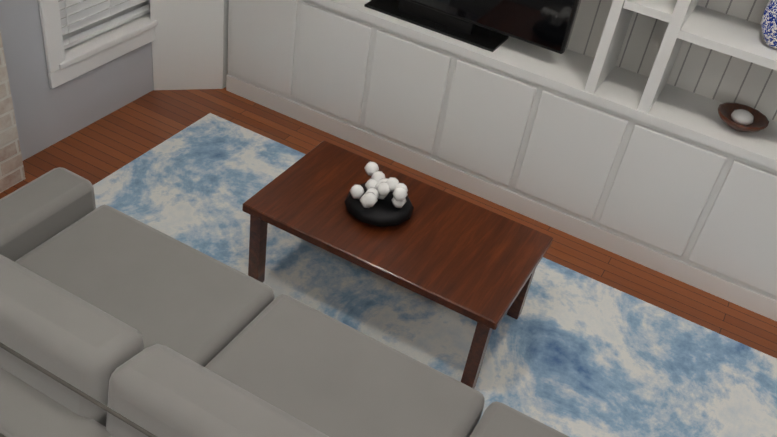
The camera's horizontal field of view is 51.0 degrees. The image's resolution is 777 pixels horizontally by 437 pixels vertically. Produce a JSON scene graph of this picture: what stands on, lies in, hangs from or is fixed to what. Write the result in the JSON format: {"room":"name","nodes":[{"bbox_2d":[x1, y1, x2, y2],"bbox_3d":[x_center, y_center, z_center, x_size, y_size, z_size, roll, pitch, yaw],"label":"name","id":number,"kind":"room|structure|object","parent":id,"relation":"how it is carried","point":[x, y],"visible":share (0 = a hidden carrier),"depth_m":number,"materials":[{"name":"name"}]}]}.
{"room":"living room","nodes":[
{"label":"living room","id":0,"kind":"room"},
{"bbox_2d":[0,0,153,160],"bbox_3d":[-3.334,0.391,0.681,0.200,2.500,10.440,24,40,18],"label":"wall","id":1,"kind":"structure","parent":0,"point":[46,116],"depth_m":3.97,"materials":[{"name":"grey paint"}]},
{"bbox_2d":[38,0,157,88],"bbox_3d":[-1.301,-1.628,3.663,0.130,1.945,0.964,24,40,18],"label":"trim","id":2,"kind":"structure","parent":1,"relation":"attached to","point":[76,60],"depth_m":4.01,"materials":[{"name":"white wood"}]},
{"bbox_2d":[63,0,149,39],"bbox_3d":[-1.381,-1.660,3.694,0.048,1.744,0.770,24,40,18],"label":"living room window","id":3,"kind":"structure","parent":1,"relation":"in","point":[76,32],"depth_m":4.20,"materials":[{"name":"white"}]},
{"bbox_2d":[58,0,149,48],"bbox_3d":[-1.326,-1.639,3.672,0.073,1.690,0.720,24,40,18],"label":"window blinds","id":4,"kind":"object","parent":3,"relation":"attached to","point":[98,29],"visible":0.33,"depth_m":4.06,"materials":[{"name":"white plastic"}]},
{"bbox_2d":[0,87,776,357],"bbox_3d":[0.441,1.280,2.464,6.350,0.060,5.100,24,40,18],"label":"floor","id":5,"kind":"structure","parent":0,"point":[102,148],"depth_m":4.08,"materials":[{"name":"brown wood"}]},
{"bbox_2d":[0,32,25,192],"bbox_3d":[-1.869,-0.834,2.574,0.229,2.499,1.360,24,40,18],"label":"brick fireplace","id":6,"kind":"object","parent":5,"relation":"on","point":[12,172],"visible":1,"depth_m":3.64,"materials":[{"name":"beige brick"}]},
{"bbox_2d":[93,113,776,436],"bbox_3d":[-0.091,0.907,2.768,3.750,0.012,3.100,24,40,18],"label":"area rug","id":7,"kind":"object","parent":5,"relation":"on","point":[571,353],"visible":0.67,"depth_m":3.48,"materials":[{"name":"blue carpet"}]},
{"bbox_2d":[0,167,568,436],"bbox_3d":[-0.266,0.685,2.302,2.700,0.854,0.970,24,40,18],"label":"sectional sofa","id":8,"kind":"object","parent":7,"relation":"on","point":[114,322],"visible":1,"depth_m":2.42,"materials":[{"name":"grey fabric"}]},
{"bbox_2d":[242,141,552,388],"bbox_3d":[0.018,0.175,3.370,1.100,0.427,0.600,24,40,18],"label":"coffee table","id":9,"kind":"object","parent":7,"relation":"on","point":[476,263],"visible":0.94,"depth_m":3.18,"materials":[{"name":"brown wood"}]},
{"bbox_2d":[344,161,413,226],"bbox_3d":[-0.029,-0.099,3.217,0.280,0.173,0.281,24,40,18],"label":"decorative bowl","id":10,"kind":"object","parent":9,"relation":"on","point":[378,198],"visible":1,"depth_m":3.17,"materials":[{"name":"black ceramic"}]},
{"bbox_2d":[150,0,776,320],"bbox_3d":[0.643,-1.092,3.454,3.847,2.498,0.741,24,40,18],"label":"built-in shelving","id":11,"kind":"object","parent":5,"relation":"on","point":[610,129],"visible":1,"depth_m":3.85,"materials":[{"name":"white wood"}]},
{"bbox_2d":[364,0,578,53],"bbox_3d":[0.274,-1.300,3.751,1.344,0.842,0.200,24,40,18],"label":"screen","id":12,"kind":"object","parent":11,"relation":"on","point":[546,24],"visible":0.95,"depth_m":3.81,"materials":[{"name":"black plastic"}]},
{"bbox_2d":[718,102,768,131],"bbox_3d":[1.533,-0.431,3.536,0.214,0.079,0.220,24,40,18],"label":"decorative bowl","id":13,"kind":"object","parent":11,"relation":"on","point":[740,117],"visible":1,"depth_m":3.52,"materials":[{"name":"brown wood"}]},
{"bbox_2d":[760,0,776,48],"bbox_3d":[1.602,-0.837,3.221,0.198,0.336,0.198,24,40,18],"label":"ginger jar","id":14,"kind":"object","parent":11,"relation":"on","point":[768,21],"visible":1,"depth_m":3.23,"materials":[{"name":"blue ceramic"}]},
{"label":"outside","id":15,"kind":"structure","parent":0,"visible":0},
{"bbox_2d":[58,0,128,27],"bbox_3d":[-17.917,-5.426,7.435,33.790,0.001,90.000,24,40,18],"label":"ground","id":16,"kind":"structure","parent":15,"point":[85,9],"depth_m":5.83,"materials":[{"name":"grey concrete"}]}
]}

